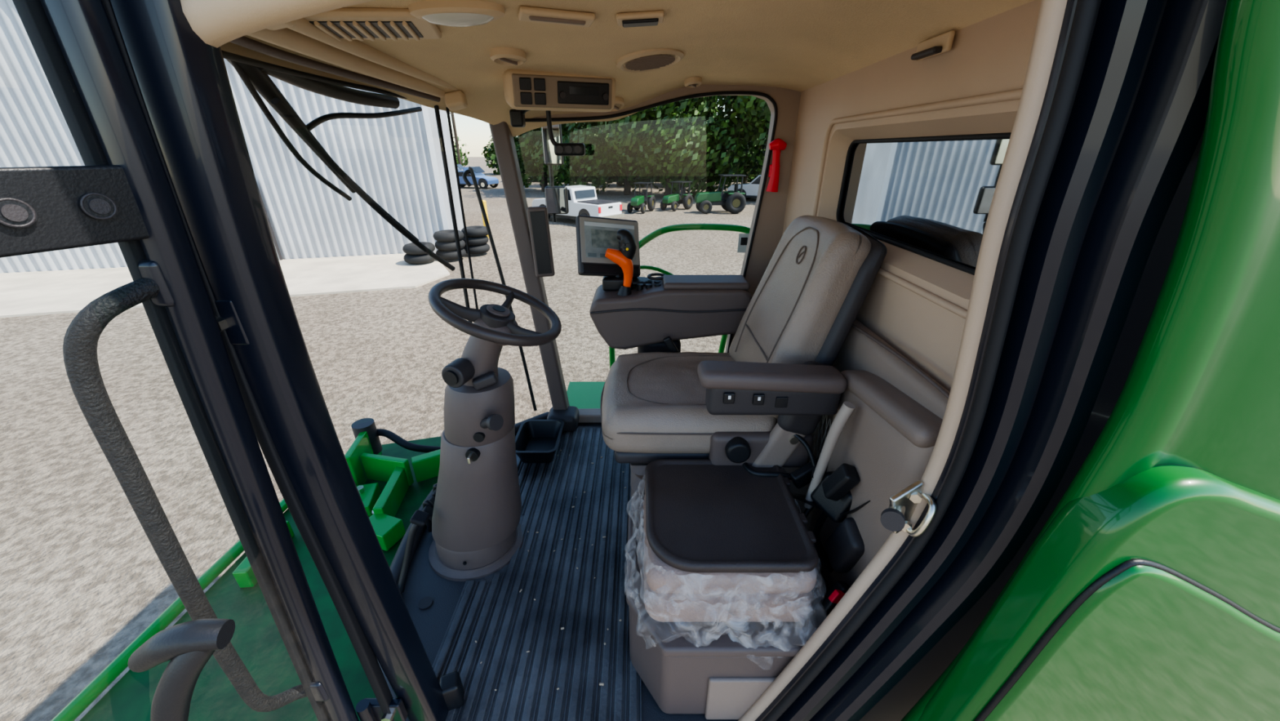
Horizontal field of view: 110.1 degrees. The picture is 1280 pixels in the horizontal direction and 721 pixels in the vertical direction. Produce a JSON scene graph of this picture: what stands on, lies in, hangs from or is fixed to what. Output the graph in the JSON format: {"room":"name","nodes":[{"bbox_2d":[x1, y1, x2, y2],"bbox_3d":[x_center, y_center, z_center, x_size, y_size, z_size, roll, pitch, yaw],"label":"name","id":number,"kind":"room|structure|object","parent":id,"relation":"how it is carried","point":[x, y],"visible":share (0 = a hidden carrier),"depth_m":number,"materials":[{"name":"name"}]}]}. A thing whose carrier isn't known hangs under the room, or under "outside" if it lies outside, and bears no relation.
{"room":"control cabin","nodes":[
{"label":"control cabin","id":0,"kind":"room"},
{"bbox_2d":[102,0,463,720],"bbox_3d":[-0.555,0.273,0.828,0.214,1.700,0.121,-13,28,-25],"label":"post","id":1,"kind":"object","parent":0,"point":[181,83],"visible":0.88,"depth_m":0.65,"materials":[{"name":"black metal"}]},
{"bbox_2d":[12,0,330,720],"bbox_3d":[-0.640,0.234,0.712,0.112,1.570,0.024,0,25,0],"label":"frame lip","id":2,"kind":"object","parent":1,"relation":"attached to","point":[32,14],"depth_m":0.59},
{"bbox_2d":[40,0,359,720],"bbox_3d":[-0.615,0.228,0.726,0.138,1.570,0.038,0,25,0],"label":"frame hinge edge","id":3,"kind":"object","parent":1,"relation":"attached to","point":[82,30],"visible":0.99,"depth_m":0.57,"materials":[{"name":"black metal"}]},
{"bbox_2d":[0,164,306,711],"bbox_3d":[-0.768,0.407,0.426,0.132,1.500,0.785,9,27,19],"label":"handle","id":4,"kind":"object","parent":3,"relation":"attached to","point":[54,193],"depth_m":0.52,"materials":[{"name":"black metal"}]},
{"bbox_2d":[0,197,36,227],"bbox_3d":[-0.609,-0.143,0.434,0.006,0.028,0.028,9,27,19],"label":"rim","id":5,"kind":"object","parent":4,"relation":"attached to","point":[2,203],"visible":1,"depth_m":0.43,"materials":[{"name":"black plastic"}]},
{"bbox_2d":[0,204,28,221],"bbox_3d":[-0.606,-0.143,0.433,0.004,0.016,0.016,9,27,19],"label":"cone","id":6,"kind":"object","parent":5,"relation":"attached to","point":[13,212],"visible":1,"depth_m":0.43,"materials":[{"name":"grey plastic"}]},
{"bbox_2d":[0,197,36,227],"bbox_3d":[-0.607,-0.143,0.433,0.003,0.028,0.028,9,27,19],"label":"ring","id":7,"kind":"object","parent":5,"relation":"attached to","point":[2,199],"visible":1,"depth_m":0.44,"materials":[{"name":"grey plastic"}]},
{"bbox_2d":[77,192,117,219],"bbox_3d":[-0.588,-0.167,0.485,0.006,0.028,0.028,9,27,19],"label":"rim","id":8,"kind":"object","parent":4,"relation":"attached to","point":[88,198],"visible":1,"depth_m":0.48,"materials":[{"name":"black plastic"}]},
{"bbox_2d":[79,192,117,219],"bbox_3d":[-0.586,-0.167,0.484,0.003,0.028,0.028,9,27,19],"label":"ring","id":9,"kind":"object","parent":8,"relation":"attached to","point":[82,199],"visible":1,"depth_m":0.48,"materials":[{"name":"grey plastic"}]},
{"bbox_2d":[88,198,111,213],"bbox_3d":[-0.585,-0.167,0.484,0.004,0.016,0.016,9,27,19],"label":"cone","id":10,"kind":"object","parent":8,"relation":"attached to","point":[99,206],"visible":1,"depth_m":0.48,"materials":[{"name":"grey plastic"}]},
{"bbox_2d":[309,679,328,701],"bbox_3d":[-0.665,0.675,0.926,0.040,0.060,0.030,0,25,0],"label":"handle foot","id":11,"kind":"object","parent":3,"relation":"attached to","point":[319,694],"visible":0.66,"depth_m":0.91,"materials":[{"name":"silver metal"}]},
{"bbox_2d":[400,422,738,720],"bbox_3d":[-0.105,0.674,1.809,1.530,0.060,1.500,0,25,0],"label":"floor","id":12,"kind":"structure","parent":0,"point":[431,624],"depth_m":1.46,"materials":[{"name":"grey"}]},
{"bbox_2d":[50,417,440,720],"bbox_3d":[-1.061,0.720,1.664,1.122,0.260,1.999,0,25,0],"label":"header","id":13,"kind":"object","parent":12,"relation":"attached to","point":[393,481],"visible":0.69,"depth_m":1.52,"materials":[{"name":"green paint"}]},
{"bbox_2d":[351,417,382,454],"bbox_3d":[-1.380,0.389,2.261,0.100,0.170,0.100,0,25,0],"label":"hydraulic cylinder","id":14,"kind":"object","parent":13,"relation":"attached to","point":[366,426],"depth_m":2.23,"materials":[{"name":"grey plastic"}]},
{"bbox_2d":[566,223,750,408],"bbox_3d":[0.100,-0.213,2.591,1.160,1.118,0.530,0,25,0],"label":"platform","id":15,"kind":"object","parent":13,"relation":"attached to","point":[580,394],"visible":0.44,"depth_m":2.56,"materials":[{"name":"green paint"}]},
{"bbox_2d":[397,509,430,592],"bbox_3d":[-0.753,0.639,1.489,0.060,0.248,0.162,12,28,24],"label":"lever","id":16,"kind":"object","parent":12,"relation":"on","point":[420,517],"visible":0.94,"depth_m":1.48,"materials":[{"name":"black plastic"}]},
{"bbox_2d":[422,483,436,532],"bbox_3d":[-0.768,0.569,1.738,0.103,0.152,0.170,0,25,0],"label":"brake pedals","id":17,"kind":"object","parent":12,"relation":"on","point":[428,504],"visible":0.33,"depth_m":1.67,"materials":[{"name":"black metal"}]},
{"bbox_2d":[428,523,524,581],"bbox_3d":[-0.615,0.682,1.686,0.344,0.030,0.324,0,25,0],"label":"flange","id":18,"kind":"object","parent":12,"relation":"on","point":[445,571],"visible":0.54,"depth_m":1.58,"materials":[{"name":"grey plastic"}]},
{"bbox_2d":[435,528,515,569],"bbox_3d":[-0.611,0.638,1.665,0.286,0.088,0.276,0,25,0],"label":"ring","id":19,"kind":"object","parent":18,"relation":"on","point":[477,558],"visible":0.38,"depth_m":1.55,"materials":[{"name":"grey plastic"}]},
{"bbox_2d":[431,426,521,551],"bbox_3d":[-0.586,0.409,1.557,0.340,0.410,0.270,0,25,0],"label":"lower shroud","id":20,"kind":"object","parent":19,"relation":"on","point":[477,504],"visible":0.84,"depth_m":1.47,"materials":[{"name":"grey plastic"}]},
{"bbox_2d":[443,367,515,446],"bbox_3d":[-0.517,0.139,1.429,0.235,0.192,0.213,0,25,0],"label":"upper collar","id":21,"kind":"object","parent":20,"relation":"on","point":[465,406],"depth_m":1.35,"materials":[{"name":"grey plastic"}]},
{"bbox_2d":[441,357,497,390],"bbox_3d":[-0.496,0.046,1.302,0.144,0.094,0.081,0,25,0],"label":"knob","id":22,"kind":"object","parent":21,"relation":"on","point":[460,371],"depth_m":1.28,"materials":[{"name":"grey plastic"}]},
{"bbox_2d":[461,335,502,386],"bbox_3d":[-0.473,-0.022,1.355,0.182,0.260,0.120,0,25,0],"label":"tilt neck","id":23,"kind":"object","parent":21,"relation":"on","point":[484,355],"visible":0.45,"depth_m":1.31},
{"bbox_2d":[427,278,561,346],"bbox_3d":[-0.410,-0.146,1.296,0.351,0.158,0.375,0,25,0],"label":"steering wheel","id":24,"kind":"object","parent":23,"relation":"attached to","point":[495,316],"visible":0.98,"depth_m":1.26,"materials":[{"name":"black plastic"}]},
{"bbox_2d":[473,317,518,345],"bbox_3d":[-0.425,-0.096,1.320,0.119,0.092,0.100,0,25,0],"label":"pod","id":25,"kind":"object","parent":23,"relation":"attached to","point":[479,321],"visible":0.12,"depth_m":1.27,"materials":[{"name":"grey plastic"}]},
{"bbox_2d":[480,417,487,428],"bbox_3d":[-0.449,0.184,1.331,0.073,0.060,0.033,20,32,36],"label":"stalk","id":26,"kind":"object","parent":21,"relation":"attached to","point":[483,423],"visible":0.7,"depth_m":1.33,"materials":[{"name":"grey plastic"}]},
{"bbox_2d":[486,413,503,430],"bbox_3d":[-0.424,0.181,1.307,0.027,0.050,0.048,16,29,30],"label":"knob","id":27,"kind":"object","parent":26,"relation":"attached to","point":[494,421],"visible":1,"depth_m":1.30,"materials":[{"name":"grey plastic"}]},
{"bbox_2d":[431,426,641,720],"bbox_3d":[-0.308,0.651,1.771,0.624,0.014,1.410,0,25,0],"label":"floor mat","id":28,"kind":"object","parent":12,"relation":"on","point":[505,622],"visible":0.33,"depth_m":1.43,"materials":[{"name":"rubber"}]},
{"bbox_2d":[515,419,564,462],"bbox_3d":[-0.490,0.400,2.178,0.216,0.089,0.276,0,25,0],"label":"bin","id":29,"kind":"object","parent":28,"relation":"on","point":[536,441],"visible":0.89,"depth_m":2.22,"materials":[{"name":"black plastic"}]},
{"bbox_2d":[546,405,579,431],"bbox_3d":[-0.410,0.312,2.390,0.160,0.100,0.140,0,25,0],"label":"pillar foot cover","id":30,"kind":"object","parent":12,"relation":"on","point":[570,416],"visible":0.7,"depth_m":2.34,"materials":[{"name":"grey plastic"}]},
{"bbox_2d":[589,272,751,352],"bbox_3d":[0.117,0.059,1.958,0.625,0.865,0.247,0,25,0],"label":"console","id":31,"kind":"object","parent":12,"relation":"on","point":[677,307],"visible":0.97,"depth_m":1.72,"materials":[{"name":"grey plastic"}]},
{"bbox_2d":[575,215,640,290],"bbox_3d":[-0.125,-0.434,1.795,0.259,0.289,0.184,-4,26,-9],"label":"touchscreen monitor","id":32,"kind":"object","parent":31,"relation":"on","point":[594,235],"visible":0.74,"depth_m":1.75,"materials":[{"name":"grey plastic"}]},
{"bbox_2d":[604,228,636,296],"bbox_3d":[-0.071,-0.371,1.701,0.120,0.251,0.074,0,25,0],"label":"lever","id":33,"kind":"object","parent":31,"relation":"attached to","point":[624,256],"visible":0.98,"depth_m":1.66,"materials":[{"name":"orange plastic"}]},
{"bbox_2d":[626,458,826,719],"bbox_3d":[0.216,0.605,1.289,0.524,0.507,0.519,0,25,0],"label":"seat","id":34,"kind":"object","parent":12,"relation":"on","point":[722,596],"visible":0.97,"depth_m":1.09,"materials":[{"name":"grey plastic"}]},
{"bbox_2d":[643,495,813,622],"bbox_3d":[0.215,0.515,1.242,0.410,0.110,0.410,0,25,0],"label":"cushion","id":35,"kind":"object","parent":34,"relation":"on","point":[658,606],"depth_m":1.05,"materials":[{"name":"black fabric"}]},
{"bbox_2d":[644,484,817,593],"bbox_3d":[0.215,0.438,1.206,0.400,0.080,0.400,0,25,0],"label":"cushion","id":36,"kind":"object","parent":34,"relation":"on","point":[662,576],"depth_m":1.02,"materials":[{"name":"black fabric"}]},
{"bbox_2d":[644,458,818,572],"bbox_3d":[0.220,0.391,1.184,0.409,0.029,0.390,0,25,0],"label":"tray","id":37,"kind":"object","parent":34,"relation":"on","point":[702,516],"depth_m":1.13,"materials":[{"name":"plastic"}]},
{"bbox_2d":[600,215,887,510],"bbox_3d":[0.250,0.141,1.488,0.770,1.154,0.628,0,25,0],"label":"seat","id":38,"kind":"object","parent":12,"relation":"on","point":[745,406],"visible":0.94,"depth_m":1.31,"materials":[{"name":"grey leather"}]},
{"bbox_2d":[601,351,777,453],"bbox_3d":[0.145,0.125,1.551,0.550,0.158,0.500,0,25,0],"label":"seat cushion","id":39,"kind":"object","parent":38,"relation":"on","point":[652,402],"depth_m":1.35,"materials":[{"name":"leather"}]},
{"bbox_2d":[728,215,871,418],"bbox_3d":[0.472,-0.156,1.418,0.272,0.557,0.460,0,25,0],"label":"backrest cushion","id":40,"kind":"object","parent":38,"relation":"on","point":[814,286],"depth_m":1.23,"materials":[{"name":"leather"}]},
{"bbox_2d":[768,262,950,599],"bbox_3d":[0.547,0.221,1.601,0.179,0.933,1.380,0,25,0],"label":"panel","id":41,"kind":"object","parent":12,"relation":"on","point":[886,423],"visible":0.37,"depth_m":1.04,"materials":[{"name":"brown plastic"}]},
{"bbox_2d":[811,414,831,457],"bbox_3d":[0.573,0.276,1.386,0.007,0.221,0.276,0,25,0],"label":"vent grille","id":42,"kind":"object","parent":41,"relation":"attached to","point":[814,437],"visible":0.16,"depth_m":1.41,"materials":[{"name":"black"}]},
{"bbox_2d":[790,434,870,616],"bbox_3d":[0.505,0.528,1.238,0.186,0.616,0.382,0,25,0],"label":"belt","id":43,"kind":"object","parent":41,"relation":"attached to","point":[845,546],"visible":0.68,"depth_m":1.12,"materials":[{"name":"black plastic"}]},
{"bbox_2d":[244,0,1034,137],"bbox_3d":[-0.110,-0.717,1.132,1.540,0.234,1.540,0,25,0],"label":"ceiling","id":44,"kind":"structure","parent":0,"point":[801,46],"depth_m":1.17,"materials":[{"name":"beige plastic"}]},
{"bbox_2d":[229,17,467,111],"bbox_3d":[-0.731,-0.779,1.204,0.181,0.130,0.889,1,25,3],"label":"blind","id":45,"kind":"object","parent":44,"relation":"attached to","point":[300,36],"visible":0.66,"depth_m":1.13,"materials":[{"name":"beige plastic"}]},
{"bbox_2d":[303,7,442,40],"bbox_3d":[-0.600,-0.740,0.989,0.280,0.043,0.170,-5,26,-11],"label":"ceiling vent","id":46,"kind":"object","parent":44,"relation":"in","point":[349,24],"visible":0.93,"depth_m":0.95,"materials":[{"name":"beige plastic"}]},
{"bbox_2d":[408,0,505,26],"bbox_3d":[-0.380,-0.721,0.932,0.200,0.039,0.090,0,25,0],"label":"recessed light","id":47,"kind":"object","parent":44,"relation":"in","point":[452,13],"visible":1,"depth_m":0.91,"materials":[{"name":"beige plastic"}]},
{"bbox_2d":[509,109,586,155],"bbox_3d":[-0.355,-0.890,1.724,0.281,0.182,0.064,1,25,2],"label":"pod","id":48,"kind":"object","parent":44,"relation":"attached to","point":[517,117],"visible":0.87,"depth_m":1.72,"materials":[{"name":"black plastic"}]},
{"bbox_2d":[517,5,595,26],"bbox_3d":[-0.180,-0.740,0.967,0.160,0.022,0.060,-8,26,-16],"label":"ceiling vent","id":49,"kind":"object","parent":44,"relation":"attached to","point":[529,14],"visible":1,"depth_m":0.95,"materials":[{"name":"beige plastic"}]},
{"bbox_2d":[502,69,615,111],"bbox_3d":[-0.268,-0.919,1.516,0.370,0.130,0.140,-9,27,-18],"label":"control panel","id":50,"kind":"object","parent":44,"relation":"attached to","point":[523,90],"visible":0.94,"depth_m":1.47,"materials":[{"name":"beige plastic"}]},
{"bbox_2d":[519,77,531,90],"bbox_3d":[-0.365,-0.881,1.425,0.036,0.034,0.016,-9,27,-18],"label":"switch","id":51,"kind":"object","parent":50,"relation":"attached to","point":[525,83],"depth_m":1.42,"materials":[{"name":"black plastic"}]},
{"bbox_2d":[520,92,532,104],"bbox_3d":[-0.368,-0.849,1.448,0.036,0.034,0.016,-9,27,-18],"label":"switch","id":52,"kind":"object","parent":50,"relation":"attached to","point":[526,98],"depth_m":1.44,"materials":[{"name":"black plastic"}]},
{"bbox_2d":[534,92,546,105],"bbox_3d":[-0.326,-0.856,1.462,0.036,0.034,0.016,-9,27,-18],"label":"switch","id":53,"kind":"object","parent":50,"relation":"attached to","point":[540,97],"depth_m":1.46,"materials":[{"name":"black plastic"}]},
{"bbox_2d":[489,47,702,111],"bbox_3d":[-0.157,-0.949,1.554,0.828,0.118,0.287,-20,32,-37],"label":"clips","id":54,"kind":"object","parent":44,"relation":"in","point":[509,56],"visible":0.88,"depth_m":1.26,"materials":[{"name":"beige plastic"}]},
{"bbox_2d":[616,10,664,27],"bbox_3d":[0.000,-0.756,0.992,0.105,0.024,0.055,0,25,0],"label":"recessed light","id":55,"kind":"object","parent":44,"relation":"in","point":[652,18],"visible":1,"depth_m":0.98,"materials":[{"name":"beige plastic"}]},
{"bbox_2d":[616,48,684,72],"bbox_3d":[0.029,-0.916,1.360,0.208,0.050,0.209,0,25,0],"label":"ceiling speaker","id":56,"kind":"object","parent":44,"relation":"in","point":[652,60],"depth_m":1.33},
{"bbox_2d":[532,84,800,422],"bbox_3d":[0.040,-0.424,2.122,1.320,1.660,0.080,0,25,0],"label":"window frame","id":57,"kind":"structure","parent":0,"point":[769,228],"depth_m":1.91,"materials":[{"name":"beige"}]},
{"bbox_2d":[220,41,372,87],"bbox_3d":[-0.721,-0.760,1.157,0.342,0.170,1.500,0,25,0],"label":"trim","id":58,"kind":"structure","parent":57,"relation":"attached to","point":[230,47],"depth_m":1.04,"materials":[{"name":"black plastic"}]},
{"bbox_2d":[221,50,406,98],"bbox_3d":[-0.712,-0.704,1.160,0.324,0.080,1.470,0,25,0],"label":"trim","id":59,"kind":"structure","parent":57,"relation":"attached to","point":[226,55],"depth_m":1.13,"materials":[{"name":"black rubber"}]},
{"bbox_2d":[226,58,455,271],"bbox_3d":[-0.890,-0.572,1.417,0.104,0.763,0.819,3,25,6],"label":"windshield wiper","id":60,"kind":"object","parent":57,"relation":"attached to","point":[255,78],"visible":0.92,"depth_m":1.26,"materials":[{"name":"black plastic"}]},
{"bbox_2d":[376,411,548,720],"bbox_3d":[-0.691,0.624,1.797,0.419,0.060,1.522,0,25,0],"label":"trim","id":61,"kind":"structure","parent":57,"relation":"attached to","point":[396,565],"depth_m":1.63,"materials":[{"name":"grey plastic"}]},
{"bbox_2d":[488,121,569,409],"bbox_3d":[-0.497,-0.343,2.138,0.242,1.500,0.080,0,25,0],"label":"cab pillar","id":62,"kind":"structure","parent":57,"relation":"attached to","point":[503,140],"depth_m":2.01,"materials":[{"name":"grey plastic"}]},
{"bbox_2d":[526,205,555,277],"bbox_3d":[-0.437,-0.526,1.976,0.095,0.302,0.104,-5,26,-11],"label":"display","id":63,"kind":"object","parent":57,"relation":"attached to","point":[538,218],"visible":1,"depth_m":1.93,"materials":[{"name":"grey plastic"}]},
{"bbox_2d":[541,124,568,222],"bbox_3d":[-0.523,-0.931,2.167,0.116,0.540,0.408,14,28,27],"label":"mirror","id":64,"kind":"object","parent":57,"relation":"attached to","point":[556,197],"visible":0.75,"depth_m":2.32,"materials":[{"name":"black plastic"}]},
{"bbox_2d":[524,91,777,352],"bbox_3d":[0.008,-0.387,2.089,1.096,1.502,0.012,0,25,0],"label":"trim","id":65,"kind":"structure","parent":57,"relation":"attached to","point":[716,93],"depth_m":1.80,"materials":[{"name":"black rubber"}]},
{"bbox_2d":[765,137,786,191],"bbox_3d":[0.565,-0.813,1.867,0.071,0.206,0.048,0,25,0],"label":"hammer","id":66,"kind":"object","parent":57,"relation":"attached to","point":[778,144],"visible":1,"depth_m":1.86,"materials":[{"name":"red plastic"}]},
{"bbox_3d":[-0.630,-0.325,2.041,0.260,1.490,0.230,0,25,0],"label":"window","id":67,"kind":"structure","parent":57,"relation":"in","visible":0},
{"bbox_2d":[462,166,537,410],"bbox_3d":[-0.700,-0.299,2.302,0.218,1.284,0.041,0,25,0],"label":"wiper","id":68,"kind":"object","parent":67,"relation":"attached to","point":[470,171],"visible":0.93,"depth_m":2.18,"materials":[{"name":"black plastic"}]},
{"bbox_3d":[-0.706,-0.028,1.363,0.332,1.530,1.250,0,25,0],"label":"window","id":69,"kind":"structure","parent":57,"relation":"in","visible":0},
{"bbox_2d":[434,105,478,322],"bbox_3d":[-0.740,-0.273,1.955,0.068,1.470,0.028,-17,30,-32],"label":"windshield gasket","id":70,"kind":"object","parent":69,"relation":"attached to","point":[436,107],"visible":0.53,"depth_m":1.77,"materials":[{"name":"black rubber"}]},
{"bbox_2d":[782,0,1041,391],"bbox_3d":[0.670,-0.113,1.461,0.060,1.660,1.460,0,25,0],"label":"wall","id":71,"kind":"structure","parent":0,"point":[992,55],"depth_m":1.05,"materials":[{"name":"beige plastic"}]},
{"bbox_2d":[180,0,375,48],"bbox_3d":[-0.051,-0.412,0.508,1.146,0.246,0.070,0,25,0],"label":"cab roof","id":72,"kind":"structure","parent":71,"relation":"attached to","point":[217,23],"depth_m":0.51,"materials":[{"name":"beige plastic"}]},
{"bbox_2d":[737,0,1067,720],"bbox_3d":[0.472,0.181,0.820,0.460,1.862,0.070,0,25,0],"label":"trim","id":73,"kind":"structure","parent":71,"relation":"attached to","point":[1051,12],"depth_m":0.67,"materials":[{"name":"beige"}]},
{"bbox_2d":[755,0,1226,720],"bbox_3d":[0.548,0.216,0.760,0.588,1.961,0.072,0,25,0],"label":"door frame","id":74,"kind":"structure","parent":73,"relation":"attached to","point":[1105,233],"depth_m":0.63,"materials":[{"name":"black paint"}]},
{"bbox_2d":[880,480,937,537],"bbox_3d":[0.491,0.284,0.817,0.126,0.116,0.058,-6,26,-13],"label":"door latch","id":75,"kind":"object","parent":74,"relation":"attached to","point":[895,518],"depth_m":0.81,"materials":[{"name":"metal"}]},
{"bbox_2d":[762,0,1101,720],"bbox_3d":[0.403,0.197,0.769,0.302,1.758,0.020,0,25,0],"label":"door weatherstrip","id":76,"kind":"object","parent":74,"relation":"attached to","point":[1086,14],"visible":0.97,"depth_m":0.64,"materials":[{"name":"black rubber"}]},
{"bbox_2d":[812,88,1022,318],"bbox_3d":[0.636,-0.435,1.166,0.016,0.390,0.935,0,25,0],"label":"trim","id":77,"kind":"structure","parent":71,"relation":"attached to","point":[1011,95],"depth_m":1.00,"materials":[{"name":"beige plastic"}]},
{"bbox_2d":[835,132,1011,275],"bbox_3d":[0.695,-0.435,1.166,0.012,0.267,0.812,0,25,0],"label":"trim","id":78,"kind":"structure","parent":71,"relation":"attached to","point":[992,135],"depth_m":1.10,"materials":[{"name":"black rubber"}]},
{"bbox_2d":[840,138,1009,269],"bbox_3d":[0.702,-0.435,1.166,0.001,0.295,0.840,0,25,0],"label":"window","id":79,"kind":"structure","parent":71,"relation":"in","point":[934,197],"depth_m":1.09,"materials":[{"name":"clear glass"}]},
{"bbox_2d":[911,30,955,61],"bbox_3d":[0.620,-0.670,0.956,0.029,0.036,0.120,0,25,0],"label":"coat hook","id":80,"kind":"object","parent":71,"relation":"attached to","point":[942,43],"visible":1,"depth_m":0.93,"materials":[{"name":"beige plastic"}]},
{"bbox_2d":[900,0,1279,720],"bbox_3d":[1.210,0.220,0.648,1.669,2.250,0.135,0,25,0],"label":"panel","id":81,"kind":"object","parent":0,"point":[1150,590],"visible":1,"depth_m":0.60,"materials":[{"name":"paint"}]},
{"label":"outside","id":82,"kind":"structure","parent":0,"visible":0},
{"bbox_2d":[0,156,756,720],"bbox_3d":[0.000,-37.599,87.300,300.000,0.001,310.000,0,25,0],"label":"gravel ground","id":83,"kind":"structure","parent":82,"point":[82,578],"depth_m":6.02,"materials":[{"name":"beige gravel"}]},
{"bbox_2d":[0,253,449,318],"bbox_3d":[-16.208,-1.651,10.872,21.920,0.070,5.083,-7,26,-15],"label":"concrete pad","id":84,"kind":"object","parent":83,"relation":"on","point":[28,293],"visible":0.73,"depth_m":11.68,"materials":[{"name":"white concrete"}]},
{"bbox_2d":[402,225,489,263],"bbox_3d":[-5.985,-3.659,14.047,1.062,0.810,2.816,21,32,37],"label":"tires","id":85,"kind":"object","parent":84,"relation":"on","point":[477,238],"visible":0.82,"depth_m":13.71,"materials":[{"name":"black rubber"}]},
{"bbox_2d":[0,0,463,273],"bbox_3d":[-18.014,-7.303,14.603,22.046,7.080,8.118,-6,26,-13],"label":"shed","id":86,"kind":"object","parent":83,"relation":"on","point":[397,161],"visible":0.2,"depth_m":13.25,"materials":[{"name":"metal"}]},
{"bbox_2d":[450,112,462,165],"bbox_3d":[-21.000,-26.305,50.617,2.400,10.800,0.320,0,25,0],"label":"utility pole","id":87,"kind":"object","parent":83,"relation":"on","point":[452,114],"visible":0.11,"depth_m":50.98,"materials":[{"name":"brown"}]},
{"bbox_2d":[457,166,498,189],"bbox_3d":[-15.399,-16.694,40.772,4.500,1.810,1.922,7,26,14],"label":"parked car","id":88,"kind":"object","parent":83,"relation":"on","point":[482,180],"visible":0.65,"depth_m":40.03,"materials":[{"name":"blue paint"}]},
{"bbox_2d":[481,135,519,174],"bbox_3d":[-19.288,-29.579,63.242,6.271,6.436,7.917,-19,31,-34],"label":"tree","id":89,"kind":"object","parent":83,"relation":"on","point":[491,155],"visible":0.19,"depth_m":62.35,"materials":[{"name":"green plant"}]},
{"bbox_2d":[513,123,575,191],"bbox_3d":[-7.836,-18.455,35.968,6.930,9.246,5.204,17,30,32],"label":"leafy tree","id":90,"kind":"object","parent":83,"relation":"on","point":[530,142],"visible":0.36,"depth_m":36.03,"materials":[{"name":"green plant"}]},
{"bbox_2d":[531,185,624,219],"bbox_3d":[-3.065,-7.444,21.331,4.820,1.624,1.651,20,32,36],"label":"pickup truck","id":91,"kind":"object","parent":83,"relation":"on","point":[583,200],"visible":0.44,"depth_m":20.33,"materials":[{"name":"white paint"}]},
{"bbox_2d":[546,118,626,194],"bbox_3d":[-4.137,-18.301,32.570,6.713,11.851,7.373,0,25,0],"label":"leafy tree","id":92,"kind":"object","parent":83,"relation":"on","point":[584,132],"visible":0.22,"depth_m":32.66,"materials":[{"name":"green plant"}]},
{"bbox_2d":[584,103,676,195],"bbox_3d":[-1.047,-17.693,33.025,7.898,10.364,8.079,5,26,10],"label":"leafy tree","id":93,"kind":"object","parent":83,"relation":"on","point":[630,176],"visible":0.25,"depth_m":33.28,"materials":[{"name":"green plant"}]},
{"bbox_2d":[626,182,655,213],"bbox_3d":[0.036,-9.044,24.839,1.148,1.516,2.079,9,27,18],"label":"tractor","id":94,"kind":"object","parent":83,"relation":"on","point":[637,202],"visible":1,"depth_m":24.71,"materials":[{"name":"green paint"}]},
{"bbox_2d":[529,127,767,182],"bbox_3d":[9.005,-22.417,48.578,42.681,6.204,3.706,0,25,0],"label":"trees","id":95,"kind":"object","parent":83,"relation":"on","point":[613,179],"depth_m":48.53,"materials":[{"name":"green plant"}]},
{"bbox_2d":[598,95,728,198],"bbox_3d":[1.553,-16.362,29.743,8.530,10.747,7.822,0,25,0],"label":"leafy tree","id":96,"kind":"object","parent":83,"relation":"on","point":[668,122],"visible":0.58,"depth_m":28.69,"materials":[{"name":"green plant"}]},
{"bbox_2d":[660,180,693,211],"bbox_3d":[2.081,-9.484,25.773,1.148,1.516,2.079,20,32,36],"label":"tractor","id":97,"kind":"object","parent":83,"relation":"on","point":[674,200],"visible":1,"depth_m":25.67,"materials":[{"name":"green paint"}]},
{"bbox_2d":[662,193,679,203],"bbox_3d":[1.761,-9.222,25.475,0.420,0.448,1.085,20,32,36],"label":"hood","id":98,"kind":"object","parent":97,"relation":"attached to","point":[671,198],"depth_m":25.22,"materials":[{"name":"green paint"}]},
{"bbox_2d":[650,95,768,198],"bbox_3d":[5.388,-17.658,31.082,9.410,12.034,9.008,0,25,0],"label":"leafy tree","id":99,"kind":"object","parent":83,"relation":"on","point":[729,140],"visible":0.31,"depth_m":30.31,"materials":[{"name":"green plant"}]},
{"bbox_2d":[694,173,746,213],"bbox_3d":[4.377,-9.119,24.490,2.731,1.948,1.547,0,25,0],"label":"tractor","id":100,"kind":"object","parent":83,"relation":"on","point":[734,202],"visible":1,"depth_m":24.15,"materials":[{"name":"green paint"}]},
{"bbox_2d":[694,191,721,203],"bbox_3d":[3.726,-8.941,24.443,1.395,0.578,0.540,-2,25,-5],"label":"hood","id":101,"kind":"object","parent":100,"relation":"attached to","point":[714,197],"depth_m":24.21,"materials":[{"name":"green paint"}]},
{"bbox_2d":[718,95,767,183],"bbox_3d":[10.306,-23.379,39.586,8.649,14.934,10.376,0,25,0],"label":"leafy tree","id":102,"kind":"object","parent":83,"relation":"on","point":[745,180],"visible":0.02,"depth_m":41.14,"materials":[{"name":"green plant"}]},
{"bbox_2d":[727,174,760,199],"bbox_3d":[8.541,-11.525,29.916,5.044,1.700,1.728,14,29,27],"label":"pickup truck","id":103,"kind":"object","parent":83,"relation":"on","point":[751,189],"visible":0.2,"depth_m":29.76,"materials":[{"name":"silver metal"}]},
{"bbox_2d":[722,95,770,172],"bbox_3d":[9.257,-16.066,28.386,7.767,11.229,7.201,0,25,0],"label":"leafy tree","id":104,"kind":"object","parent":83,"relation":"on","point":[747,103],"visible":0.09,"depth_m":28.14,"materials":[{"name":"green plant"}]},
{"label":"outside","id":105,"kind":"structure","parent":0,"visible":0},
{"bbox_2d":[127,617,235,720],"bbox_3d":[-0.635,0.991,0.870,0.133,1.366,0.094,-3,25,-6],"label":"handrail","id":106,"kind":"object","parent":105,"point":[189,645],"visible":1,"depth_m":0.60,"materials":[{"name":"black plastic"}]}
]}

